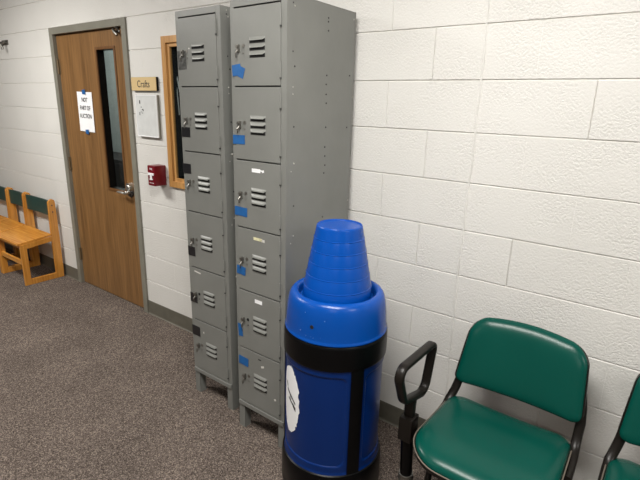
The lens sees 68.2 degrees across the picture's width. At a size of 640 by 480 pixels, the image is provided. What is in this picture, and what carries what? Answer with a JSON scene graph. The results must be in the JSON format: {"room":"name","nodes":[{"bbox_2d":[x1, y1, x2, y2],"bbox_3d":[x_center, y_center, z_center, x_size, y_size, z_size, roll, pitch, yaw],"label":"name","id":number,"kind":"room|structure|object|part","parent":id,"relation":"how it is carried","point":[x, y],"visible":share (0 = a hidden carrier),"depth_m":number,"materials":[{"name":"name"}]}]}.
{"room":"school corridor","nodes":[
{"label":"school corridor","id":0,"kind":"room"},
{"bbox_2d":[104,50,121,152],"bbox_3d":[-2.447,-1.578,6.097,5.760,2.720,0.100,13,20,35],"label":"wall","id":1,"kind":"structure","parent":0,"point":[108,55],"depth_m":6.17,"materials":[{"name":"paint"}]},
{"bbox_2d":[0,248,439,479],"bbox_3d":[-1.706,0.903,2.638,11.800,0.100,8.200,13,20,35],"label":"floor","id":2,"kind":"structure","parent":0,"point":[95,385],"depth_m":2.57,"materials":[{"name":"carpet"}]},
{"bbox_2d":[0,186,14,253],"bbox_3d":[-3.363,-0.189,4.784,0.501,0.726,0.353,13,20,35],"label":"chair","id":3,"kind":"object","parent":2,"relation":"on","point":[3,196],"visible":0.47,"depth_m":4.74,"materials":[{"name":"brown wood"}]},
{"bbox_3d":[-3.270,-0.484,4.818,0.452,0.136,0.026,13,20,35],"label":"backrest","id":4,"kind":"part","parent":3,"relation":"part of","materials":[{"name":"green fabric"}]},
{"bbox_3d":[-3.382,-0.208,4.750,0.484,0.056,0.285,13,20,35],"label":"seat","id":5,"kind":"part","parent":3,"relation":"part of","materials":[{"name":"brown wood"}]},
{"bbox_3d":[-3.087,-0.196,4.753,0.022,0.680,0.068,13,20,35],"label":"post","id":6,"kind":"part","parent":3,"relation":"part of","materials":[{"name":"brown wood"}]},
{"bbox_2d":[0,187,31,272],"bbox_3d":[-3.010,-0.107,4.533,0.369,0.726,0.353,13,20,35],"label":"chair","id":7,"kind":"object","parent":2,"relation":"on","point":[14,197],"visible":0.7,"depth_m":4.60,"materials":[{"name":"brown wood"}]},
{"bbox_3d":[-3.030,-0.127,4.499,0.352,0.056,0.285,13,20,35],"label":"seat","id":8,"kind":"part","parent":7,"relation":"part of","materials":[{"name":"brown wood"}]},
{"bbox_3d":[-3.061,-0.190,4.735,0.022,0.680,0.068,13,20,35],"label":"post","id":9,"kind":"part","parent":7,"relation":"part of","materials":[{"name":"brown wood"}]},
{"bbox_3d":[-2.917,-0.403,4.568,0.320,0.136,0.026,13,20,35],"label":"backrest","id":10,"kind":"part","parent":7,"relation":"part of","materials":[{"name":"green fabric"}]},
{"bbox_3d":[-2.787,-0.127,4.540,0.022,0.680,0.068,13,20,35],"label":"post","id":11,"kind":"part","parent":7,"relation":"part of","materials":[{"name":"brown wood"}]},
{"bbox_2d":[0,192,63,285],"bbox_3d":[-2.657,-0.025,4.280,0.501,0.726,0.353,13,20,35],"label":"chair","id":12,"kind":"object","parent":2,"relation":"on","point":[25,237],"visible":1,"depth_m":4.26,"materials":[{"name":"brown wood"}]},
{"bbox_3d":[-2.929,0.119,4.361,0.022,0.299,0.054,13,20,35],"label":"leg","id":13,"kind":"part","parent":12,"relation":"part of","materials":[{"name":"brown wood"}]},
{"bbox_3d":[-2.549,0.207,4.091,0.022,0.299,0.054,13,20,35],"label":"leg","id":14,"kind":"part","parent":12,"relation":"part of","materials":[{"name":"brown wood"}]},
{"bbox_3d":[-2.676,-0.044,4.247,0.484,0.056,0.285,13,20,35],"label":"seat","id":15,"kind":"part","parent":12,"relation":"part of","materials":[{"name":"brown wood"}]},
{"bbox_3d":[-2.761,-0.120,4.519,0.022,0.680,0.068,13,20,35],"label":"post","id":16,"kind":"part","parent":12,"relation":"part of","materials":[{"name":"brown wood"}]},
{"bbox_3d":[-2.478,0.028,4.132,0.020,0.076,0.275,13,20,35],"label":"rail","id":17,"kind":"part","parent":12,"relation":"part of","materials":[{"name":"brown wood"}]},
{"bbox_3d":[-2.564,-0.321,4.315,0.452,0.136,0.026,13,20,35],"label":"backrest","id":18,"kind":"part","parent":12,"relation":"part of","materials":[{"name":"green fabric"}]},
{"bbox_3d":[-2.381,-0.033,4.250,0.022,0.680,0.068,13,20,35],"label":"post","id":19,"kind":"part","parent":12,"relation":"part of","materials":[{"name":"brown wood"}]},
{"bbox_2d":[113,152,124,187],"bbox_3d":[-2.483,-0.585,5.895,1.900,0.920,0.466,13,20,35],"label":"base cabinet","id":20,"kind":"object","parent":2,"relation":"on","point":[118,160],"visible":0.08,"depth_m":5.42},
{"bbox_3d":[-2.119,-0.462,5.357,0.600,0.760,0.016,13,20,35],"label":"door","id":21,"kind":"part","parent":20,"relation":"part of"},
{"bbox_2d":[175,5,238,409],"bbox_3d":[-0.432,-0.111,2.517,0.309,1.981,0.483,13,20,35],"label":"locker","id":22,"kind":"object","parent":2,"relation":"on","point":[203,34],"visible":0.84,"depth_m":2.28,"materials":[{"name":"metal"}]},
{"bbox_2d":[191,49,203,52],"bbox_3d":[-0.550,-0.846,2.119,0.088,0.014,0.007,13,20,35],"label":"vent","id":23,"kind":"object","parent":22,"relation":"attached to","point":[192,50],"depth_m":2.12,"materials":[{"name":"grey metal"}]},
{"bbox_2d":[191,43,203,46],"bbox_3d":[-0.550,-0.872,2.111,0.088,0.014,0.007,13,20,35],"label":"vent","id":24,"kind":"object","parent":22,"relation":"attached to","point":[192,44],"depth_m":2.11,"materials":[{"name":"grey metal"}]},
{"bbox_3d":[-0.548,-0.847,2.130,0.255,0.293,0.014,13,20,35],"label":"door","id":25,"kind":"part","parent":22,"relation":"part of","materials":[{"name":"grey metal"}]},
{"bbox_2d":[192,56,203,58],"bbox_3d":[-0.551,-0.820,2.126,0.088,0.014,0.007,13,20,35],"label":"vent","id":26,"kind":"object","parent":22,"relation":"attached to","point":[193,57],"depth_m":2.12,"materials":[{"name":"grey metal"}]},
{"bbox_3d":[-0.677,0.777,2.693,0.040,0.167,0.045,13,20,35],"label":"leg","id":27,"kind":"part","parent":22,"relation":"part of","materials":[{"name":"grey metal"}]},
{"bbox_3d":[-0.554,-0.559,2.212,0.255,0.293,0.014,13,20,35],"label":"door","id":28,"kind":"part","parent":22,"relation":"part of","materials":[{"name":"grey metal"}]},
{"bbox_2d":[195,124,206,127],"bbox_3d":[-0.558,-0.533,2.209,0.088,0.014,0.007,13,20,35],"label":"vent","id":29,"kind":"object","parent":22,"relation":"attached to","point":[196,125],"depth_m":2.21,"materials":[{"name":"grey metal"}]},
{"bbox_2d":[195,118,206,121],"bbox_3d":[-0.557,-0.559,2.201,0.088,0.014,0.007,13,20,35],"label":"vent","id":30,"kind":"object","parent":22,"relation":"attached to","point":[196,119],"depth_m":2.20,"materials":[{"name":"grey metal"}]},
{"bbox_2d":[195,112,206,115],"bbox_3d":[-0.557,-0.585,2.194,0.088,0.014,0.007,13,20,35],"label":"vent","id":31,"kind":"object","parent":22,"relation":"attached to","point":[196,113],"depth_m":2.19,"materials":[{"name":"grey metal"}]},
{"bbox_3d":[-0.561,-0.272,2.295,0.255,0.293,0.014,13,20,35],"label":"door","id":32,"kind":"part","parent":22,"relation":"part of","materials":[{"name":"grey metal"}]},
{"bbox_2d":[198,187,209,191],"bbox_3d":[-0.564,-0.245,2.291,0.088,0.014,0.007,13,20,35],"label":"vent","id":33,"kind":"object","parent":22,"relation":"attached to","point":[200,189],"depth_m":2.29,"materials":[{"name":"grey metal"}]},
{"bbox_2d":[198,181,209,185],"bbox_3d":[-0.564,-0.271,2.284,0.088,0.014,0.007,13,20,35],"label":"vent","id":34,"kind":"object","parent":22,"relation":"attached to","point":[200,183],"depth_m":2.28,"materials":[{"name":"grey metal"}]},
{"bbox_2d":[198,176,209,179],"bbox_3d":[-0.563,-0.297,2.276,0.088,0.014,0.007,13,20,35],"label":"vent","id":35,"kind":"object","parent":22,"relation":"attached to","point":[199,177],"depth_m":2.27,"materials":[{"name":"grey metal"}]},
{"bbox_3d":[-0.568,0.015,2.378,0.255,0.293,0.014,13,20,35],"label":"door","id":36,"kind":"part","parent":22,"relation":"part of","materials":[{"name":"grey metal"}]},
{"bbox_2d":[201,240,211,245],"bbox_3d":[-0.571,0.016,2.366,0.088,0.014,0.007,13,20,35],"label":"vent","id":37,"kind":"object","parent":22,"relation":"attached to","point":[203,242],"depth_m":2.37,"materials":[{"name":"grey metal"}]},
{"bbox_2d":[201,235,211,240],"bbox_3d":[-0.570,-0.009,2.359,0.088,0.014,0.007,13,20,35],"label":"vent","id":38,"kind":"object","parent":22,"relation":"attached to","point":[203,237],"depth_m":2.36,"materials":[{"name":"grey metal"}]},
{"bbox_2d":[201,245,212,250],"bbox_3d":[-0.571,0.042,2.374,0.088,0.014,0.007,13,20,35],"label":"vent","id":39,"kind":"object","parent":22,"relation":"attached to","point":[203,247],"depth_m":2.37,"materials":[{"name":"grey metal"}]},
{"bbox_2d":[203,290,214,296],"bbox_3d":[-0.577,0.278,2.442,0.088,0.014,0.007,13,20,35],"label":"vent","id":40,"kind":"object","parent":22,"relation":"attached to","point":[206,293],"depth_m":2.44,"materials":[{"name":"grey metal"}]},
{"bbox_3d":[-0.574,0.303,2.460,0.255,0.293,0.014,13,20,35],"label":"door","id":41,"kind":"part","parent":22,"relation":"part of","materials":[{"name":"grey metal"}]},
{"bbox_2d":[204,300,214,306],"bbox_3d":[-0.578,0.330,2.457,0.088,0.014,0.007,13,20,35],"label":"vent","id":42,"kind":"object","parent":22,"relation":"attached to","point":[208,303],"depth_m":2.45,"materials":[{"name":"grey metal"}]},
{"bbox_2d":[204,295,214,301],"bbox_3d":[-0.577,0.304,2.449,0.088,0.014,0.007,13,20,35],"label":"vent","id":43,"kind":"object","parent":22,"relation":"attached to","point":[207,298],"depth_m":2.45,"materials":[{"name":"grey metal"}]},
{"bbox_3d":[-0.581,0.591,2.543,0.255,0.293,0.014,13,20,35],"label":"door","id":44,"kind":"part","parent":22,"relation":"part of","materials":[{"name":"grey metal"}]},
{"bbox_2d":[206,351,216,357],"bbox_3d":[-0.584,0.617,2.539,0.088,0.014,0.007,13,20,35],"label":"vent","id":45,"kind":"object","parent":22,"relation":"attached to","point":[210,354],"depth_m":2.54,"materials":[{"name":"grey metal"}]},
{"bbox_2d":[206,347,216,353],"bbox_3d":[-0.584,0.591,2.532,0.088,0.014,0.007,13,20,35],"label":"vent","id":46,"kind":"object","parent":22,"relation":"attached to","point":[210,350],"depth_m":2.53,"materials":[{"name":"grey metal"}]},
{"bbox_2d":[206,342,216,348],"bbox_3d":[-0.583,0.565,2.524,0.088,0.014,0.007,13,20,35],"label":"vent","id":47,"kind":"object","parent":22,"relation":"attached to","point":[209,345],"depth_m":2.52,"materials":[{"name":"grey metal"}]},
{"bbox_3d":[-0.466,0.826,2.541,0.040,0.167,0.045,13,20,35],"label":"leg","id":48,"kind":"part","parent":22,"relation":"part of","materials":[{"name":"grey metal"}]},
{"bbox_2d":[230,0,355,448],"bbox_3d":[-0.132,-0.021,2.240,0.309,1.981,0.483,13,19,36],"label":"locker","id":49,"kind":"object","parent":2,"relation":"on","point":[292,61],"visible":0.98,"depth_m":2.01,"materials":[{"name":"metal"}]},
{"bbox_3d":[-0.380,0.866,2.413,0.040,0.167,0.045,13,19,36],"label":"leg","id":50,"kind":"part","parent":49,"relation":"part of","materials":[{"name":"grey metal"}]},
{"bbox_3d":[-0.246,-0.761,1.859,0.255,0.293,0.014,13,19,36],"label":"door","id":51,"kind":"part","parent":49,"relation":"part of","materials":[{"name":"grey metal"}]},
{"bbox_2d":[249,51,264,54],"bbox_3d":[-0.249,-0.734,1.855,0.088,0.014,0.008,13,19,36],"label":"vent","id":52,"kind":"object","parent":49,"relation":"attached to","point":[250,52],"depth_m":1.85,"materials":[{"name":"grey metal"}]},
{"bbox_2d":[249,43,264,47],"bbox_3d":[-0.248,-0.760,1.848,0.088,0.014,0.008,13,19,36],"label":"vent","id":53,"kind":"object","parent":49,"relation":"attached to","point":[251,45],"depth_m":1.85,"materials":[{"name":"grey metal"}]},
{"bbox_2d":[249,36,264,39],"bbox_3d":[-0.248,-0.786,1.841,0.088,0.014,0.008,13,19,36],"label":"vent","id":54,"kind":"object","parent":49,"relation":"attached to","point":[250,37],"depth_m":1.84,"materials":[{"name":"grey metal"}]},
{"bbox_3d":[-0.253,-0.473,1.940,0.255,0.293,0.014,13,19,36],"label":"door","id":55,"kind":"part","parent":49,"relation":"part of","materials":[{"name":"grey metal"}]},
{"bbox_2d":[250,129,265,132],"bbox_3d":[-0.257,-0.446,1.936,0.088,0.014,0.008,13,19,36],"label":"vent","id":56,"kind":"object","parent":49,"relation":"attached to","point":[251,130],"depth_m":1.93,"materials":[{"name":"grey metal"}]},
{"bbox_2d":[250,122,265,125],"bbox_3d":[-0.256,-0.472,1.929,0.088,0.013,0.008,13,19,35],"label":"vent","id":57,"kind":"object","parent":49,"relation":"attached to","point":[251,123],"depth_m":1.93,"materials":[{"name":"grey metal"}]},
{"bbox_2d":[250,115,265,118],"bbox_3d":[-0.256,-0.498,1.921,0.088,0.014,0.008,13,19,36],"label":"vent","id":58,"kind":"object","parent":49,"relation":"attached to","point":[251,116],"depth_m":1.92,"materials":[{"name":"grey metal"}]},
{"bbox_2d":[251,200,265,205],"bbox_3d":[-0.264,-0.158,2.017,0.088,0.014,0.008,13,19,36],"label":"vent","id":59,"kind":"object","parent":49,"relation":"attached to","point":[253,202],"depth_m":2.02,"materials":[{"name":"grey metal"}]},
{"bbox_2d":[251,194,265,198],"bbox_3d":[-0.264,-0.184,2.009,0.088,0.014,0.008,13,19,36],"label":"vent","id":60,"kind":"object","parent":49,"relation":"attached to","point":[253,196],"depth_m":2.01,"materials":[{"name":"grey metal"}]},
{"bbox_2d":[251,188,265,192],"bbox_3d":[-0.263,-0.210,2.002,0.088,0.014,0.008,13,19,36],"label":"vent","id":61,"kind":"object","parent":49,"relation":"attached to","point":[253,190],"depth_m":2.00,"materials":[{"name":"grey metal"}]},
{"bbox_2d":[252,266,265,272],"bbox_3d":[-0.272,0.130,2.098,0.088,0.014,0.008,13,19,36],"label":"vent","id":62,"kind":"object","parent":49,"relation":"attached to","point":[255,269],"depth_m":2.10,"materials":[{"name":"grey metal"}]},
{"bbox_2d":[252,260,265,266],"bbox_3d":[-0.271,0.104,2.090,0.088,0.014,0.008,13,19,36],"label":"vent","id":63,"kind":"object","parent":49,"relation":"attached to","point":[255,263],"depth_m":2.09,"materials":[{"name":"grey metal"}]},
{"bbox_2d":[252,254,265,260],"bbox_3d":[-0.271,0.078,2.083,0.088,0.014,0.008,13,19,36],"label":"vent","id":64,"kind":"object","parent":49,"relation":"attached to","point":[255,257],"depth_m":2.08,"materials":[{"name":"grey metal"}]},
{"bbox_3d":[-0.261,-0.185,2.021,0.255,0.293,0.014,13,19,36],"label":"door","id":65,"kind":"part","parent":49,"relation":"part of","materials":[{"name":"grey metal"}]},
{"bbox_3d":[-0.276,0.391,2.182,0.255,0.293,0.014,13,19,36],"label":"door","id":66,"kind":"part","parent":49,"relation":"part of","materials":[{"name":"grey metal"}]},
{"bbox_3d":[-0.268,0.103,2.102,0.255,0.293,0.014,13,19,36],"label":"door","id":67,"kind":"part","parent":49,"relation":"part of","materials":[{"name":"grey metal"}]},
{"bbox_2d":[253,326,266,333],"bbox_3d":[-0.280,0.418,2.178,0.088,0.013,0.007,13,19,36],"label":"vent","id":68,"kind":"object","parent":49,"relation":"attached to","point":[254,328],"depth_m":2.18,"materials":[{"name":"grey metal"}]},
{"bbox_2d":[253,321,266,328],"bbox_3d":[-0.279,0.392,2.171,0.088,0.014,0.008,13,19,36],"label":"vent","id":69,"kind":"object","parent":49,"relation":"attached to","point":[256,324],"depth_m":2.17,"materials":[{"name":"grey metal"}]},
{"bbox_2d":[253,316,266,323],"bbox_3d":[-0.278,0.366,2.164,0.088,0.014,0.008,13,19,36],"label":"vent","id":70,"kind":"object","parent":49,"relation":"attached to","point":[256,319],"depth_m":2.16,"materials":[{"name":"grey metal"}]},
{"bbox_3d":[-0.284,0.679,2.263,0.255,0.293,0.014,13,19,36],"label":"door","id":71,"kind":"part","parent":49,"relation":"part of","materials":[{"name":"grey metal"}]},
{"bbox_2d":[254,383,266,391],"bbox_3d":[-0.287,0.706,2.259,0.088,0.014,0.008,13,19,36],"label":"vent","id":72,"kind":"object","parent":49,"relation":"attached to","point":[259,387],"depth_m":2.26,"materials":[{"name":"grey metal"}]},
{"bbox_2d":[254,378,266,386],"bbox_3d":[-0.287,0.680,2.252,0.088,0.014,0.008,13,19,36],"label":"vent","id":73,"kind":"object","parent":49,"relation":"attached to","point":[258,382],"depth_m":2.25,"materials":[{"name":"grey metal"}]},
{"bbox_2d":[254,373,266,381],"bbox_3d":[-0.286,0.654,2.244,0.088,0.014,0.008,13,19,36],"label":"vent","id":74,"kind":"object","parent":49,"relation":"attached to","point":[259,377],"depth_m":2.24,"materials":[{"name":"grey metal"}]},
{"bbox_3d":[-0.170,0.915,2.259,0.040,0.167,0.045,13,19,36],"label":"leg","id":75,"kind":"part","parent":49,"relation":"part of","materials":[{"name":"grey metal"}]},
{"bbox_2d":[282,277,387,479],"bbox_3d":[0.058,0.616,2.016,0.445,0.886,0.445,13,20,35],"label":"trash can","id":76,"kind":"object","parent":2,"relation":"on","point":[335,353],"visible":0.98,"depth_m":1.83,"materials":[{"name":"blue plastic"}]},
{"bbox_3d":[-0.145,0.651,2.052,0.010,0.472,0.055,3,16,6],"label":"post","id":77,"kind":"part","parent":76,"relation":"part of","materials":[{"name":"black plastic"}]},
{"bbox_2d":[287,380,294,410],"bbox_3d":[-0.118,0.631,1.921,0.004,0.110,0.079,-7,18,-28],"label":"print","id":78,"kind":"object","parent":76,"relation":"attached to","point":[290,385],"depth_m":1.92,"materials":[{"name":"black"}]},
{"bbox_3d":[0.067,0.265,1.915,0.416,0.156,0.416,13,20,35],"label":"lid","id":79,"kind":"part","parent":76,"relation":"part of","materials":[{"name":"blue plastic"}]},
{"bbox_2d":[302,219,371,303],"bbox_3d":[0.072,0.082,1.863,0.279,0.299,0.279,13,20,35],"label":"bucket","id":80,"kind":"object","parent":76,"relation":"on","point":[337,271],"visible":0.96,"depth_m":1.77,"materials":[{"name":"blue plastic"}]},
{"bbox_3d":[0.136,0.717,1.850,0.055,0.472,0.010,-5,17,-22],"label":"post","id":81,"kind":"part","parent":76,"relation":"part of","materials":[{"name":"black plastic"}]},
{"bbox_2d":[394,317,589,479],"bbox_3d":[0.610,0.756,1.744,0.580,0.803,0.544,13,20,35],"label":"chair","id":82,"kind":"object","parent":2,"relation":"on","point":[464,438],"visible":1,"depth_m":1.72,"materials":[{"name":"green leather"}]},
{"bbox_3d":[0.337,0.843,1.843,0.049,0.185,0.066,13,20,35],"label":"armrest post","id":83,"kind":"part","parent":82,"relation":"part of","materials":[{"name":"black plastic"}]},
{"bbox_3d":[0.339,0.652,1.784,0.040,0.121,0.033,13,20,35],"label":"armrest stem","id":84,"kind":"part","parent":82,"relation":"part of","materials":[{"name":"brown plastic"}]},
{"bbox_3d":[0.357,0.514,1.764,0.035,0.215,0.301,13,20,35],"label":"armrest","id":85,"kind":"part","parent":82,"relation":"part of","materials":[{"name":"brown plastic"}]},
{"bbox_3d":[0.389,0.964,1.806,0.023,0.358,0.207,14,20,36],"label":"leg","id":86,"kind":"part","parent":82,"relation":"part of","materials":[{"name":"brown plastic"}]},
{"bbox_3d":[0.518,0.591,1.897,0.253,0.225,0.056,-14,22,-42],"label":"arm","id":87,"kind":"part","parent":82,"relation":"part of","materials":[{"name":"brown plastic"}]},
{"bbox_3d":[0.608,0.727,1.681,0.467,0.056,0.444,13,20,35],"label":"seat","id":88,"kind":"part","parent":82,"relation":"part of","materials":[{"name":"green leather"}]},
{"bbox_3d":[0.768,0.468,1.799,0.458,0.272,0.122,13,20,35],"label":"backrest","id":89,"kind":"part","parent":82,"relation":"part of","materials":[{"name":"green leather"}]},
{"bbox_3d":[0.887,0.676,1.635,0.046,0.225,0.249,11,19,30],"label":"arm","id":90,"kind":"part","parent":82,"relation":"part of","materials":[{"name":"brown plastic"}]},
{"bbox_2d":[598,373,639,479],"bbox_3d":[1.090,0.867,1.403,0.524,0.803,0.544,13,20,35],"label":"chair","id":91,"kind":"object","parent":2,"relation":"on","point":[612,467],"visible":1,"depth_m":1.58,"materials":[{"name":"green leather"}]},
{"bbox_3d":[0.977,0.697,1.572,0.253,0.225,0.056,-14,22,-42],"label":"arm","id":92,"kind":"part","parent":91,"relation":"part of","materials":[{"name":"brown plastic"}]},
{"bbox_3d":[1.066,0.833,1.356,0.467,0.056,0.444,13,20,35],"label":"seat","id":93,"kind":"part","parent":91,"relation":"part of","materials":[{"name":"green leather"}]},
{"bbox_3d":[1.226,0.574,1.474,0.458,0.272,0.122,13,20,35],"label":"backrest","id":94,"kind":"part","parent":91,"relation":"part of","materials":[{"name":"green leather"}]},
{"bbox_2d":[0,0,639,479],"bbox_3d":[-0.957,-0.698,3.172,11.800,2.720,0.198,13,20,35],"label":"wall","id":95,"kind":"structure","parent":0,"point":[495,151],"depth_m":1.96,"materials":[{"name":"white brick"}]},
{"bbox_2d":[0,40,8,49],"bbox_3d":[-2.800,-1.718,4.164,0.120,0.083,0.061,13,20,35],"label":"wall hook","id":96,"kind":"object","parent":95,"relation":"attached to","point":[3,42],"visible":1,"depth_m":4.14,"materials":[{"name":"metal"}]},
{"bbox_2d":[4,242,78,280],"bbox_3d":[-3.972,-0.098,5.530,4.508,0.108,0.012,13,20,35],"label":"baseboard","id":97,"kind":"structure","parent":95,"relation":"attached to","point":[69,271],"depth_m":4.54,"materials":[{"name":"plastic"}]},
{"bbox_2d":[48,17,148,312],"bbox_3d":[-1.664,-0.562,3.748,1.046,2.104,0.204,13,20,35],"label":"trim","id":98,"kind":"structure","parent":95,"relation":"attached to","point":[115,22],"depth_m":3.55,"materials":[{"name":"paint"}]},
{"bbox_2d":[56,27,143,307],"bbox_3d":[-1.717,-0.529,3.693,0.950,2.052,0.126,13,20,35],"label":"door","id":99,"kind":"structure","parent":95,"relation":"in","point":[106,212],"depth_m":3.70,"materials":[{"name":"brown wood"}]},
{"bbox_2d":[77,89,94,133],"bbox_3d":[-1.805,-0.986,3.642,0.216,0.332,0.007,14,20,34],"label":"paper notice","id":100,"kind":"object","parent":99,"relation":"attached to","point":[85,106],"visible":1,"depth_m":3.64,"materials":[{"name":"white paper"}]},
{"bbox_3d":[-1.528,-0.866,3.472,0.262,1.036,0.017,13,20,35],"label":"window trim","id":101,"kind":"part","parent":99,"relation":"part of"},
{"bbox_3d":[-1.457,-0.352,3.497,0.106,0.024,0.060,13,20,35],"label":"handle","id":102,"kind":"part","parent":99,"relation":"part of","materials":[{"name":"silver metal"}]},
{"bbox_2d":[131,77,158,90],"bbox_3d":[-1.152,-1.024,3.104,0.275,0.086,0.021,13,20,35],"label":"room sign","id":103,"kind":"object","parent":95,"relation":"attached to","point":[137,83],"visible":1,"depth_m":3.08,"materials":[{"name":"beige plastic"}]},
{"bbox_2d":[135,95,161,137],"bbox_3d":[-1.146,-0.825,3.151,0.235,0.273,0.022,13,20,35],"label":"board","id":104,"kind":"object","parent":95,"relation":"attached to","point":[147,106],"visible":1,"depth_m":3.13,"materials":[{"name":"paint"}]},
{"bbox_2d":[147,164,166,185],"bbox_3d":[-1.095,-0.434,3.169,0.080,0.134,0.094,13,20,35],"label":"alarm pull station","id":105,"kind":"object","parent":95,"relation":"attached to","point":[157,172],"visible":1,"depth_m":3.14,"materials":[{"name":"red plastic"}]},
{"bbox_2d":[160,35,184,188],"bbox_3d":[-0.564,-0.742,2.857,0.908,0.930,0.218,13,20,35],"label":"window","id":106,"kind":"structure","parent":95,"relation":"in","point":[168,43],"depth_m":3.01,"materials":[{"name":"brown wood"}]},
{"bbox_3d":[-0.614,-0.723,2.786,0.840,0.860,0.018,13,20,35],"label":"frame","id":107,"kind":"part","parent":106,"relation":"part of","materials":[{"name":"brown wood"}]},
{"bbox_2d":[177,76,179,114],"bbox_3d":[-0.881,-0.905,2.987,0.094,0.268,0.017,16,21,41],"label":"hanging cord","id":108,"kind":"object","parent":106,"relation":"hanging from","point":[177,76],"visible":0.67,"depth_m":3.00,"materials":[{"name":"black"}]},
{"bbox_2d":[148,300,425,429],"bbox_3d":[1.175,1.091,1.878,6.248,0.108,0.012,13,20,35],"label":"baseboard","id":109,"kind":"structure","parent":95,"relation":"attached to","point":[388,413],"depth_m":3.39,"materials":[{"name":"plastic"}]}
]}

